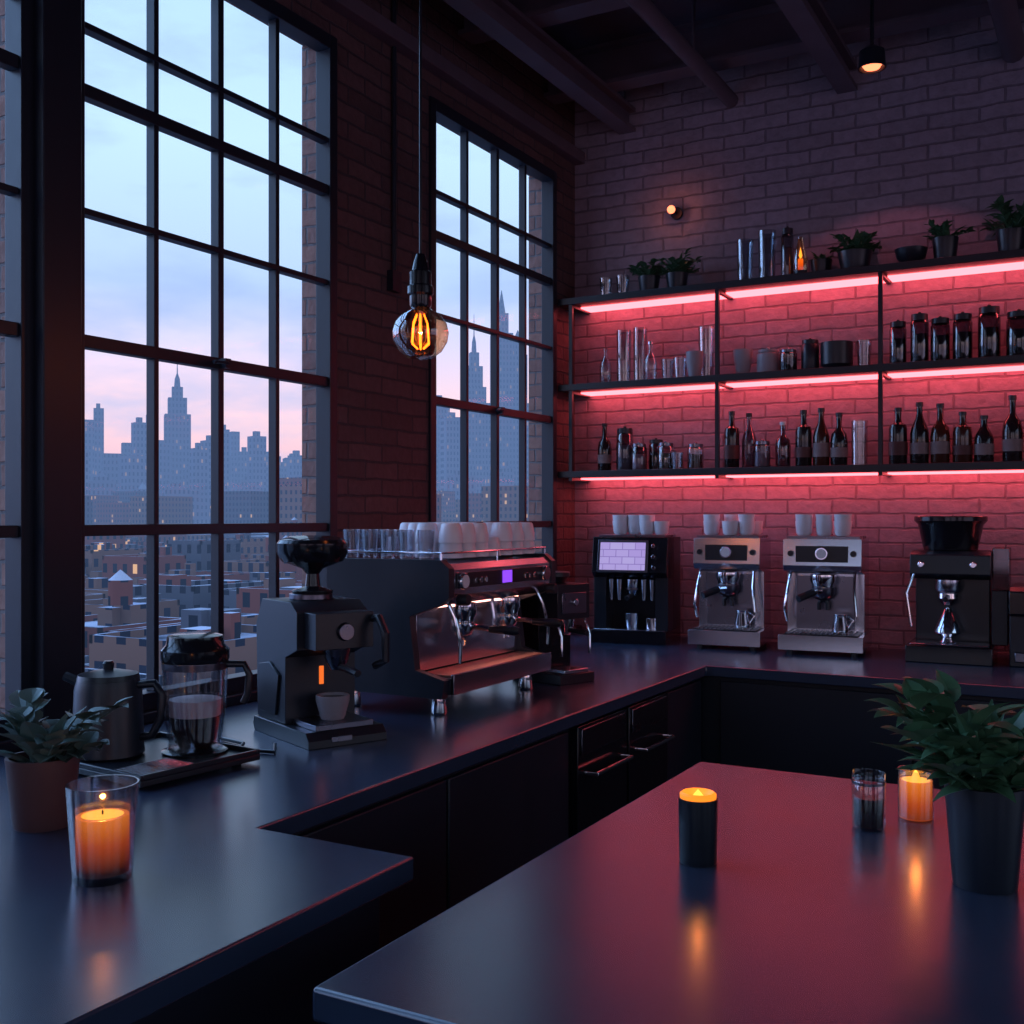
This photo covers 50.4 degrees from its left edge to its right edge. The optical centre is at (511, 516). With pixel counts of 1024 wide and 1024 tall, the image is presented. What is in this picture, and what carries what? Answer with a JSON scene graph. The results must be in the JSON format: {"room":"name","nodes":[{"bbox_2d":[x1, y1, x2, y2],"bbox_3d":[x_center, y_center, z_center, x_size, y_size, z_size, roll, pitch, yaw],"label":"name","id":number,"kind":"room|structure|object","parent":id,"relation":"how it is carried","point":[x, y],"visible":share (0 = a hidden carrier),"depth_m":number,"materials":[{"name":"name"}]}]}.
{"room":"cafe","nodes":[
{"label":"cafe","id":0,"kind":"room"},
{"bbox_2d":[224,0,574,624],"bbox_3d":[-1.621,-0.390,2.367,0.140,3.780,7.750,0,0,29],"label":"wall","id":1,"kind":"structure","parent":0,"point":[383,393],"depth_m":4.28,"materials":[{"name":"red brick"}]},
{"bbox_2d":[0,0,4,713],"bbox_3d":[-1.642,-0.580,2.433,0.120,2.320,1.125,0,0,29],"label":"outer reveal","id":2,"kind":"object","parent":1,"relation":"attached to","point":[2,2],"visible":0.11,"depth_m":2.91,"materials":[{"name":"brick"}]},
{"bbox_2d":[0,0,33,739],"bbox_3d":[-1.556,-0.585,2.385,0.067,2.310,1.125,0,0,29],"label":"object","id":3,"kind":"object","parent":1,"relation":"attached to","point":[17,58],"visible":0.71,"depth_m":2.84,"materials":[{"name":"metal"}]},
{"bbox_2d":[34,0,81,722],"bbox_3d":[-1.214,-0.856,2.902,0.050,2.848,0.122,0,0,29],"label":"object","id":4,"kind":"structure","parent":1,"relation":"attached to","point":[57,23],"depth_m":2.87,"materials":[{"name":"metal"}]},
{"bbox_2d":[82,0,336,710],"bbox_3d":[-0.945,-0.585,3.478,0.067,2.310,1.150,0,0,29],"label":"frame","id":5,"kind":"object","parent":1,"relation":"attached to","point":[278,17],"visible":0.66,"depth_m":3.47,"materials":[{"name":"metal"}]},
{"bbox_2d":[212,358,230,368],"bbox_3d":[-0.923,-0.485,3.432,0.041,0.030,0.083,0,0,29],"label":"latch","id":6,"kind":"object","parent":1,"relation":"attached to","point":[224,363],"visible":1,"depth_m":3.44,"materials":[{"name":"metal"}]},
{"bbox_2d":[0,625,581,751],"bbox_3d":[-1.261,0.585,2.822,0.045,0.030,6.597,0,0,29],"label":"trim","id":7,"kind":"structure","parent":1,"relation":"attached to","point":[150,716],"depth_m":3.21,"materials":[{"name":"metal"}]},
{"bbox_2d":[302,46,315,586],"bbox_3d":[-1.031,-0.580,3.526,0.120,2.320,1.150,0,0,29],"label":"outer reveal","id":8,"kind":"object","parent":1,"relation":"attached to","point":[308,55],"visible":0.14,"depth_m":4.01,"materials":[{"name":"brick"}]},
{"bbox_2d":[387,0,401,292],"bbox_3d":[-0.461,-1.580,4.267,0.028,1.400,0.060,0,0,29],"label":"conduit","id":9,"kind":"object","parent":1,"relation":"attached to","point":[394,277],"visible":1,"depth_m":4.26,"materials":[{"name":"metal"}]},
{"bbox_2d":[318,0,584,164],"bbox_3d":[-1.534,-1.870,2.318,0.060,0.060,7.750,0,0,29],"label":"ceiling beam","id":10,"kind":"structure","parent":1,"relation":"attached to","point":[357,12],"depth_m":4.57,"materials":[{"name":"wood"}]},
{"bbox_2d":[429,96,556,570],"bbox_3d":[-0.083,-0.585,5.021,0.067,2.310,1.155,0,0,29],"label":"frame","id":11,"kind":"object","parent":1,"relation":"attached to","point":[468,130],"visible":0.56,"depth_m":5.01,"materials":[{"name":"metal"}]},
{"bbox_2d":[496,407,504,413],"bbox_3d":[-0.060,-0.485,4.975,0.041,0.030,0.083,0,0,29],"label":"latch","id":12,"kind":"object","parent":1,"relation":"attached to","point":[500,410],"visible":1,"depth_m":4.99,"materials":[{"name":"metal"}]},
{"bbox_2d":[529,176,541,552],"bbox_3d":[-0.169,-0.580,5.069,0.120,2.320,1.155,0,0,29],"label":"outer reveal","id":13,"kind":"object","parent":1,"relation":"attached to","point":[535,186],"visible":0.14,"depth_m":5.56,"materials":[{"name":"brick"}]},
{"bbox_2d":[541,0,775,50],"bbox_3d":[0.978,-2.355,0.971,6.040,0.150,8.250,0,0,29],"label":"ceiling","id":14,"kind":"structure","parent":0,"point":[621,23],"depth_m":5.01,"materials":[{"name":"metal"}]},
{"bbox_2d":[392,0,448,359],"bbox_3d":[-0.252,-1.355,2.993,0.155,1.851,0.155,0,0,-42],"label":"pendant lamp","id":15,"kind":"object","parent":14,"relation":"hanging from","point":[420,290],"visible":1,"depth_m":2.98,"materials":[{"name":"clear glass"}]},
{"bbox_2d":[858,0,885,73],"bbox_3d":[1.472,-2.018,4.447,0.110,0.393,0.110,0,0,29],"label":"ceiling spotlight","id":16,"kind":"object","parent":14,"relation":"hanging from","point":[872,59],"visible":1,"depth_m":4.42,"materials":[{"name":"black paint"}]},
{"bbox_2d":[458,0,1023,104],"bbox_3d":[1.708,-2.180,2.339,5.694,0.200,4.070,0,0,29],"label":"ceiling","id":17,"kind":"structure","parent":0,"point":[764,33],"depth_m":4.89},
{"bbox_2d":[575,8,1023,654],"bbox_3d":[2.917,-0.390,4.441,6.040,3.780,0.300,0,0,29],"label":"wall","id":18,"kind":"structure","parent":0,"point":[937,134],"depth_m":5.14,"materials":[{"name":"brick"}]},
{"bbox_2d":[667,205,682,219],"bbox_3d":[0.800,-1.510,5.388,0.060,0.060,0.108,0,0,29],"label":"wall sconce","id":19,"kind":"object","parent":18,"relation":"attached to","point":[676,213],"visible":1,"depth_m":5.41,"materials":[{"name":"black paint"}]},
{"bbox_2d":[558,249,1023,481],"bbox_3d":[1.939,-0.638,4.689,3.790,0.923,0.218,0,0,29],"label":"wall shelf","id":20,"kind":"object","parent":18,"relation":"attached to","point":[1008,260],"visible":1,"depth_m":4.97,"materials":[{"name":"black metal"}]},
{"bbox_2d":[598,423,611,469],"bbox_3d":[0.468,-0.347,5.489,0.071,0.240,0.071,0,0,29],"label":"liquor bottle","id":21,"kind":"object","parent":20,"relation":"on","point":[604,445],"visible":0.92,"depth_m":5.46,"materials":[{"name":"black glass"}]},
{"bbox_2d":[616,330,631,370],"bbox_3d":[0.559,-0.795,5.438,0.076,0.260,0.076,0,0,29],"label":"glass vase","id":22,"kind":"object","parent":20,"relation":"on","point":[617,330],"visible":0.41,"depth_m":5.44,"materials":[{"name":"clear glass"}]},
{"bbox_2d":[616,426,632,469],"bbox_3d":[0.564,-0.339,5.436,0.084,0.225,0.084,0,0,29],"label":"storage jar","id":23,"kind":"object","parent":20,"relation":"in","point":[624,438],"visible":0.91,"depth_m":5.40,"materials":[{"name":"clear glass"}]},
{"bbox_2d":[631,442,646,469],"bbox_3d":[0.628,-0.298,5.377,0.076,0.142,0.076,0,0,29],"label":"storage jar","id":24,"kind":"object","parent":20,"relation":"in","point":[638,450],"visible":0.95,"depth_m":5.34,"materials":[{"name":"clear glass"}]},
{"bbox_2d":[633,327,647,379],"bbox_3d":[0.639,-0.800,5.417,0.072,0.270,0.072,0,0,29],"label":"glass vase","id":25,"kind":"object","parent":20,"relation":"on","point":[635,327],"visible":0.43,"depth_m":5.41,"materials":[{"name":"clear glass"}]},
{"bbox_2d":[627,258,667,289],"bbox_3d":[0.678,-1.182,5.388,0.224,0.164,0.200,0,0,5],"label":"potted plant","id":26,"kind":"object","parent":20,"relation":"on","point":[648,278],"visible":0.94,"depth_m":5.33,"materials":[{"name":"green plant"}]},
{"bbox_2d":[649,438,662,468],"bbox_3d":[0.714,-0.308,5.386,0.072,0.162,0.072,0,0,29],"label":"storage jar","id":27,"kind":"object","parent":20,"relation":"in","point":[654,450],"visible":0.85,"depth_m":5.36,"materials":[{"name":"clear glass"}]},
{"bbox_2d":[658,441,672,468],"bbox_3d":[0.750,-0.298,5.309,0.080,0.142,0.080,0,0,29],"label":"storage jar","id":28,"kind":"object","parent":20,"relation":"in","point":[664,459],"visible":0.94,"depth_m":5.28,"materials":[{"name":"clear glass"}]},
{"bbox_2d":[654,247,702,286],"bbox_3d":[0.812,-1.197,5.292,0.236,0.194,0.241,0,0,11],"label":"potted plant","id":29,"kind":"object","parent":20,"relation":"on","point":[677,275],"visible":0.94,"depth_m":5.26,"materials":[{"name":"green plant"}]},
{"bbox_2d":[686,351,702,375],"bbox_3d":[0.873,-0.725,5.200,0.084,0.120,0.084,0,0,29],"label":"tumbler","id":30,"kind":"object","parent":20,"relation":"on","point":[694,359],"visible":0.98,"depth_m":5.17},
{"bbox_2d":[687,442,703,467],"bbox_3d":[0.886,-0.293,5.255,0.080,0.132,0.080,0,0,29],"label":"storage jar","id":31,"kind":"object","parent":20,"relation":"in","point":[694,460],"visible":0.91,"depth_m":5.22,"materials":[{"name":"clear glass"}]},
{"bbox_2d":[724,411,739,467],"bbox_3d":[1.044,-0.362,5.168,0.075,0.270,0.075,0,0,29],"label":"liquor bottle","id":32,"kind":"object","parent":20,"relation":"on","point":[731,433],"visible":0.89,"depth_m":5.14,"materials":[{"name":"black glass"}]},
{"bbox_2d":[733,348,752,372],"bbox_3d":[1.092,-0.725,5.141,0.090,0.120,0.090,0,0,29],"label":"tumbler","id":33,"kind":"object","parent":20,"relation":"on","point":[742,358],"visible":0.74,"depth_m":5.11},
{"bbox_2d":[736,241,753,279],"bbox_3d":[1.100,-1.200,5.136,0.080,0.200,0.080,0,0,29],"label":"glass vase","id":34,"kind":"object","parent":20,"relation":"on","point":[736,241],"visible":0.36,"depth_m":5.14,"materials":[{"name":"clear glass"}]},
{"bbox_2d":[742,413,755,466],"bbox_3d":[1.124,-0.357,5.157,0.068,0.260,0.068,0,0,29],"label":"glass bottle","id":35,"kind":"object","parent":20,"relation":"on","point":[748,439],"visible":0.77,"depth_m":5.13,"materials":[{"name":"clear glass"}]},
{"bbox_2d":[754,439,769,466],"bbox_3d":[1.164,-0.293,5.066,0.076,0.131,0.076,0,0,29],"label":"storage jar","id":36,"kind":"object","parent":20,"relation":"in","point":[761,448],"visible":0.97,"depth_m":5.03,"materials":[{"name":"clear glass"}]},
{"bbox_2d":[758,231,775,275],"bbox_3d":[1.192,-1.215,5.085,0.084,0.230,0.084,0,0,29],"label":"glass vase","id":37,"kind":"object","parent":20,"relation":"on","point":[775,231],"visible":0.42,"depth_m":5.07,"materials":[{"name":"clear glass"}]},
{"bbox_2d":[757,347,778,371],"bbox_3d":[1.196,-0.727,5.082,0.104,0.124,0.104,0,0,29],"label":"storage jar","id":38,"kind":"object","parent":20,"relation":"in","point":[767,359],"visible":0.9,"depth_m":5.04,"materials":[{"name":"grey ceramic"}]},
{"bbox_2d":[775,422,790,465],"bbox_3d":[1.258,-0.332,5.048,0.071,0.210,0.071,0,0,29],"label":"glass bottle","id":39,"kind":"object","parent":20,"relation":"on","point":[783,446],"visible":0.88,"depth_m":5.02,"materials":[{"name":"clear glass"}]},
{"bbox_2d":[781,226,793,274],"bbox_3d":[1.275,-1.221,5.038,0.056,0.242,0.056,0,0,29],"label":"cocktail shaker","id":40,"kind":"object","parent":20,"relation":"on","point":[787,239],"visible":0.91,"depth_m":5.01,"materials":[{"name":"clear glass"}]},
{"bbox_2d":[779,348,796,369],"bbox_3d":[1.274,-0.721,5.016,0.080,0.111,0.080,0,0,29],"label":"storage jar","id":41,"kind":"object","parent":20,"relation":"in","point":[787,357],"visible":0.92,"depth_m":4.98,"materials":[{"name":"clear glass"}]},
{"bbox_2d":[793,242,807,273],"bbox_3d":[1.314,-1.185,4.954,0.068,0.170,0.068,0,0,29],"label":"oil lamp","id":42,"kind":"object","parent":20,"relation":"on","point":[800,261],"visible":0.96,"depth_m":4.94,"materials":[{"name":"orange wax"}]},
{"bbox_2d":[795,410,811,465],"bbox_3d":[1.340,-0.357,5.002,0.077,0.260,0.077,0,0,29],"label":"liquor bottle","id":43,"kind":"object","parent":20,"relation":"on","point":[803,433],"visible":0.91,"depth_m":4.97,"materials":[{"name":"black glass"}]},
{"bbox_2d":[801,338,818,368],"bbox_3d":[1.367,-0.741,4.987,0.080,0.152,0.080,0,0,29],"label":"storage jar","id":44,"kind":"object","parent":20,"relation":"in","point":[810,347],"visible":0.88,"depth_m":4.95,"materials":[{"name":"black paint"}]},
{"bbox_2d":[812,408,829,465],"bbox_3d":[1.410,-0.359,4.963,0.077,0.265,0.077,0,0,29],"label":"liquor bottle","id":45,"kind":"object","parent":20,"relation":"on","point":[821,438],"visible":0.91,"depth_m":4.93,"materials":[{"name":"black glass"}]},
{"bbox_2d":[809,251,833,271],"bbox_3d":[1.424,-1.159,5.005,0.124,0.117,0.106,0,0,14],"label":"potted plant","id":46,"kind":"object","parent":20,"relation":"on","point":[820,263],"visible":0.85,"depth_m":4.96,"materials":[{"name":"green plant"}]},
{"bbox_2d":[820,340,852,367],"bbox_3d":[1.471,-0.725,4.928,0.144,0.120,0.144,0,0,29],"label":"pot","id":47,"kind":"object","parent":20,"relation":"on","point":[836,353],"visible":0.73,"depth_m":4.87,"materials":[{"name":"black paint"}]},
{"bbox_2d":[830,413,847,464],"bbox_3d":[1.480,-0.347,4.924,0.078,0.240,0.078,0,0,29],"label":"liquor bottle","id":48,"kind":"object","parent":20,"relation":"on","point":[838,442],"visible":0.92,"depth_m":4.90,"materials":[{"name":"black glass"}]},
{"bbox_2d":[827,229,881,268],"bbox_3d":[1.531,-1.188,4.889,0.242,0.176,0.203,0,0,29],"label":"potted plant","id":49,"kind":"object","parent":20,"relation":"on","point":[857,252],"visible":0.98,"depth_m":4.84,"materials":[{"name":"green plant"}]},
{"bbox_2d":[851,420,867,463],"bbox_3d":[1.559,-0.327,4.880,0.072,0.200,0.072,0,0,29],"label":"glass vase","id":50,"kind":"object","parent":20,"relation":"on","point":[854,420],"visible":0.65,"depth_m":4.88,"materials":[{"name":"clear glass"}]},
{"bbox_2d":[888,408,907,463],"bbox_3d":[1.703,-0.352,4.799,0.081,0.250,0.081,0,0,29],"label":"liquor bottle","id":51,"kind":"object","parent":20,"relation":"on","point":[897,444],"visible":0.93,"depth_m":4.77,"materials":[{"name":"black glass"}]},
{"bbox_2d":[889,319,906,362],"bbox_3d":[1.703,-0.766,4.799,0.072,0.203,0.072,0,0,29],"label":"jar","id":52,"kind":"object","parent":20,"relation":"on","point":[898,331],"visible":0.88,"depth_m":4.77,"materials":[{"name":"clear glass"}]},
{"bbox_2d":[894,245,927,261],"bbox_3d":[1.751,-1.135,4.772,0.140,0.070,0.140,0,0,29],"label":"serving bowl","id":53,"kind":"object","parent":20,"relation":"on","point":[916,252],"visible":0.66,"depth_m":4.72,"materials":[{"name":"black ceramic"}]},
{"bbox_2d":[910,402,928,462],"bbox_3d":[1.781,-0.362,4.755,0.081,0.270,0.081,0,0,29],"label":"liquor bottle","id":54,"kind":"object","parent":20,"relation":"on","point":[919,434],"visible":0.89,"depth_m":4.73,"materials":[{"name":"black glass"}]},
{"bbox_2d":[910,312,928,361],"bbox_3d":[1.781,-0.779,4.755,0.076,0.229,0.076,0,0,29],"label":"jar","id":55,"kind":"object","parent":20,"relation":"on","point":[919,326],"visible":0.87,"depth_m":4.72,"materials":[{"name":"clear glass"}]},
{"bbox_2d":[930,403,949,462],"bbox_3d":[1.855,-0.357,4.714,0.082,0.260,0.082,0,0,29],"label":"liquor bottle","id":56,"kind":"object","parent":20,"relation":"on","point":[940,433],"visible":0.91,"depth_m":4.68,"materials":[{"name":"brown glass"}]},
{"bbox_2d":[930,316,949,360],"bbox_3d":[1.855,-0.767,4.714,0.080,0.204,0.080,0,0,29],"label":"jar","id":57,"kind":"object","parent":20,"relation":"on","point":[940,327],"visible":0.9,"depth_m":4.68,"materials":[{"name":"clear glass"}]},
{"bbox_2d":[924,219,975,257],"bbox_3d":[1.873,-1.190,4.691,0.151,0.181,0.249,0,0,-31],"label":"potted plant","id":58,"kind":"object","parent":20,"relation":"on","point":[944,244],"visible":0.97,"depth_m":4.66,"materials":[{"name":"green plant"}]},
{"bbox_2d":[952,412,972,461],"bbox_3d":[1.934,-0.337,4.670,0.081,0.220,0.081,0,0,29],"label":"liquor bottle","id":59,"kind":"object","parent":20,"relation":"on","point":[962,448],"visible":0.84,"depth_m":4.64,"materials":[{"name":"black glass"}]},
{"bbox_2d":[953,311,972,358],"bbox_3d":[1.934,-0.772,4.670,0.080,0.214,0.080,0,0,29],"label":"jar","id":60,"kind":"object","parent":20,"relation":"on","point":[962,324],"visible":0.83,"depth_m":4.64,"materials":[{"name":"clear glass"}]},
{"bbox_2d":[974,415,993,461],"bbox_3d":[2.008,-0.327,4.628,0.081,0.200,0.081,0,0,29],"label":"liquor bottle","id":61,"kind":"object","parent":20,"relation":"on","point":[984,439],"visible":0.91,"depth_m":4.60,"materials":[{"name":"black glass"}]},
{"bbox_2d":[978,304,1000,356],"bbox_3d":[2.026,-0.783,4.619,0.090,0.236,0.090,0,0,29],"label":"jar","id":62,"kind":"object","parent":20,"relation":"on","point":[989,318],"visible":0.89,"depth_m":4.58,"materials":[{"name":"clear glass"}]},
{"bbox_2d":[979,195,1023,250],"bbox_3d":[2.117,-1.222,4.580,0.306,0.245,0.370,0,0,29],"label":"potted plant","id":63,"kind":"object","parent":20,"relation":"on","point":[1011,235],"visible":0.98,"depth_m":4.53,"materials":[{"name":"green plant"}]},
{"bbox_2d":[1002,395,1022,460],"bbox_3d":[2.104,-0.367,4.575,0.082,0.280,0.082,0,0,29],"label":"liquor bottle","id":64,"kind":"object","parent":20,"relation":"on","point":[1012,430],"visible":0.88,"depth_m":4.55,"materials":[{"name":"black glass"}]},
{"bbox_2d":[1006,308,1023,355],"bbox_3d":[2.126,-0.768,4.563,0.100,0.206,0.100,0,0,29],"label":"jar","id":65,"kind":"object","parent":20,"relation":"on","point":[1014,322],"visible":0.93,"depth_m":4.53,"materials":[{"name":"clear glass"}]},
{"bbox_2d":[624,0,1023,107],"bbox_3d":[-0.266,-2.115,1.609,1.335,0.330,7.730,0,0,29],"label":"ceiling beam","id":66,"kind":"structure","parent":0,"point":[1005,15],"depth_m":4.52,"materials":[{"name":"black wood"}]},
{"bbox_3d":[0.978,1.560,0.971,6.040,0.120,8.250,0,0,29],"label":"floor","id":67,"kind":"structure","parent":0,"visible":0},
{"bbox_2d":[0,631,1023,1023],"bbox_3d":[0.498,1.050,1.811,4.098,0.900,6.648,0,0,29],"label":"countertop","id":68,"kind":"structure","parent":67,"relation":"on","point":[253,885],"depth_m":2.47,"materials":[{"name":"stone"}]},
{"bbox_2d":[0,688,132,832],"bbox_3d":[-0.901,0.475,2.114,0.268,0.249,0.271,0,0,6],"label":"potted plant","id":69,"kind":"object","parent":68,"relation":"on","point":[37,776],"visible":1,"depth_m":2.07,"materials":[{"name":"plant"}]},
{"bbox_2d":[65,780,138,883],"bbox_3d":[-0.678,0.521,1.803,0.116,0.158,0.116,0,0,29],"label":"glass candle holder","id":70,"kind":"object","parent":68,"relation":"on","point":[101,835],"visible":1,"depth_m":1.77,"materials":[{"name":"clear glass"}]},
{"bbox_2d":[78,731,259,787],"bbox_3d":[-0.865,0.583,2.614,0.380,0.034,0.340,0,0,35],"label":"serving tray","id":71,"kind":"object","parent":68,"relation":"on","point":[150,768],"visible":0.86,"depth_m":2.52,"materials":[{"name":"black paint"}]},
{"bbox_2d":[62,660,165,761],"bbox_3d":[-0.963,0.464,2.629,0.187,0.228,0.189,0,0,-41],"label":"electric kettle","id":72,"kind":"object","parent":71,"relation":"on","point":[124,730],"visible":0.93,"depth_m":2.58,"materials":[{"name":"black paint"}]},
{"bbox_2d":[160,631,252,758],"bbox_3d":[-0.762,0.433,2.679,0.201,0.290,0.163,0,0,-34],"label":"coffee carafe","id":73,"kind":"object","parent":71,"relation":"on","point":[194,719],"visible":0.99,"depth_m":2.62,"materials":[{"name":"clear glass"}]},
{"bbox_2d":[219,736,276,753],"bbox_3d":[-0.691,0.594,2.819,0.246,0.010,0.098,0,0,29],"label":"power cord","id":74,"kind":"object","parent":68,"relation":"on","point":[242,743],"visible":0.73,"depth_m":2.83,"materials":[{"name":"black paint"}]},
{"bbox_2d":[253,535,389,749],"bbox_3d":[-0.516,0.327,2.972,0.230,0.547,0.406,0,0,-37],"label":"coffee grinder","id":75,"kind":"object","parent":68,"relation":"on","point":[308,640],"visible":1,"depth_m":2.93,"materials":[{"name":"black paint"}]},
{"bbox_2d":[326,547,562,715],"bbox_3d":[-0.158,0.353,3.565,0.585,0.493,0.690,0,0,29],"label":"espresso machine","id":76,"kind":"object","parent":68,"relation":"on","point":[455,625],"visible":0.95,"depth_m":3.34,"materials":[{"name":"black metal"}]},
{"bbox_2d":[343,522,534,557],"bbox_3d":[-0.224,0.075,3.602,0.359,0.108,0.654,0,0,29],"label":"cups","id":77,"kind":"object","parent":76,"relation":"on","point":[412,536],"visible":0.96,"depth_m":3.49,"materials":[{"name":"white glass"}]},
{"bbox_2d":[519,571,593,685],"bbox_3d":[0.167,0.403,3.982,0.170,0.395,0.310,0,0,-41],"label":"grinder","id":78,"kind":"object","parent":68,"relation":"on","point":[570,603],"visible":0.75,"depth_m":3.94,"materials":[{"name":"black paint"}]},
{"bbox_2d":[568,692,674,838],"bbox_3d":[0.394,1.020,3.675,0.081,0.740,0.760,0,0,29],"label":"drawers","id":79,"kind":"object","parent":68,"relation":"in","point":[615,758],"visible":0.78,"depth_m":3.59,"materials":[{"name":"wood"}]},
{"bbox_2d":[591,534,679,645],"bbox_3d":[0.598,0.345,5.245,0.360,0.510,0.341,0,0,21],"label":"coffee machine","id":80,"kind":"object","parent":68,"relation":"on","point":[637,576],"visible":1,"depth_m":5.15,"materials":[{"name":"metal"}]},
{"bbox_2d":[613,515,669,534],"bbox_3d":[0.629,0.042,5.296,0.288,0.095,0.098,0,0,29],"label":"cups","id":81,"kind":"object","parent":80,"relation":"on","point":[634,524],"visible":1,"depth_m":5.27,"materials":[{"name":"white ceramic"}]},
{"bbox_2d":[688,534,772,649],"bbox_3d":[1.006,0.344,5.011,0.324,0.512,0.391,0,0,23],"label":"espresso machine","id":82,"kind":"object","parent":68,"relation":"on","point":[734,580],"visible":1,"depth_m":4.95,"materials":[{"name":"silver metal"}]},
{"bbox_2d":[703,514,762,534],"bbox_3d":[1.023,0.040,5.059,0.258,0.095,0.188,0,0,29],"label":"cups","id":83,"kind":"object","parent":82,"relation":"on","point":[733,524],"visible":1,"depth_m":5.01,"materials":[{"name":"white ceramic"}]},
{"bbox_2d":[778,535,871,656],"bbox_3d":[1.381,0.344,4.801,0.354,0.512,0.391,0,0,24],"label":"espresso machine","id":84,"kind":"object","parent":68,"relation":"on","point":[827,590],"visible":1,"depth_m":4.75,"materials":[{"name":"silver metal"}]},
{"bbox_2d":[795,514,851,535],"bbox_3d":[1.399,0.040,4.855,0.253,0.095,0.178,0,0,29],"label":"cups","id":85,"kind":"object","parent":84,"relation":"on","point":[841,525],"visible":1,"depth_m":4.80,"materials":[{"name":"white ceramic"}]},
{"bbox_2d":[905,516,1010,666],"bbox_3d":[1.867,0.300,4.550,0.391,0.600,0.366,0,0,27],"label":"coffee grinder","id":86,"kind":"object","parent":68,"relation":"on","point":[961,620],"visible":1,"depth_m":4.49,"materials":[{"name":"metal"}]},
{"bbox_2d":[1009,582,1023,666],"bbox_3d":[2.158,0.395,4.384,0.260,0.410,0.340,0,0,29],"label":"milk frother","id":87,"kind":"object","parent":68,"relation":"on","point":[1016,591],"visible":1,"depth_m":4.31,"materials":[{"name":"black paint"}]},
{"bbox_2d":[313,762,1023,1023],"bbox_3d":[1.083,1.050,1.477,2.250,0.900,1.465,0,0,29],"label":"countertop","id":88,"kind":"structure","parent":67,"relation":"on","point":[804,914],"depth_m":1.57,"materials":[{"name":"stone"}]},
{"bbox_2d":[678,788,717,867],"bbox_3d":[0.323,0.537,1.887,0.068,0.127,0.068,0,0,29],"label":"pillar candle","id":89,"kind":"object","parent":88,"relation":"on","point":[698,807],"visible":1,"depth_m":1.86,"materials":[{"name":"black wax"}]},
{"bbox_2d":[851,773,885,828],"bbox_3d":[0.686,0.546,2.092,0.063,0.108,0.063,0,0,29],"label":"glass jar","id":90,"kind":"object","parent":88,"relation":"on","point":[868,808],"visible":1,"depth_m":2.07,"materials":[{"name":"glass"}]},
{"bbox_2d":[898,770,933,821],"bbox_3d":[0.802,0.551,2.160,0.068,0.098,0.068,0,0,29],"label":"votive candle","id":91,"kind":"object","parent":88,"relation":"on","point":[915,792],"visible":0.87,"depth_m":2.14,"materials":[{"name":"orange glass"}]},
{"bbox_2d":[864,669,1023,894],"bbox_3d":[0.757,0.420,1.774,0.390,0.361,0.335,0,0,-1],"label":"potted plant","id":92,"kind":"object","parent":88,"relation":"on","point":[977,755],"visible":1,"depth_m":1.72,"materials":[{"name":"plant"}]},
{"label":"outside","id":93,"kind":"structure","parent":0,"visible":0},
{"bbox_3d":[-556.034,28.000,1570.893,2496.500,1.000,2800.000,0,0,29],"label":"ground","id":94,"kind":"structure","parent":93,"visible":0},
{"bbox_2d":[85,477,528,689],"bbox_3d":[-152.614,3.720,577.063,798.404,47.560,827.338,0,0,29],"label":"city buildings","id":95,"kind":"structure","parent":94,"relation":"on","point":[115,566],"depth_m":194.98,"materials":[{"name":"brick"}]},
{"bbox_2d":[85,290,528,523],"bbox_3d":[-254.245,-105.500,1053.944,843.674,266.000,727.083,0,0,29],"label":"city skyline","id":96,"kind":"object","parent":94,"relation":"on","point":[184,470],"visible":0.27,"depth_m":1087.52}
]}

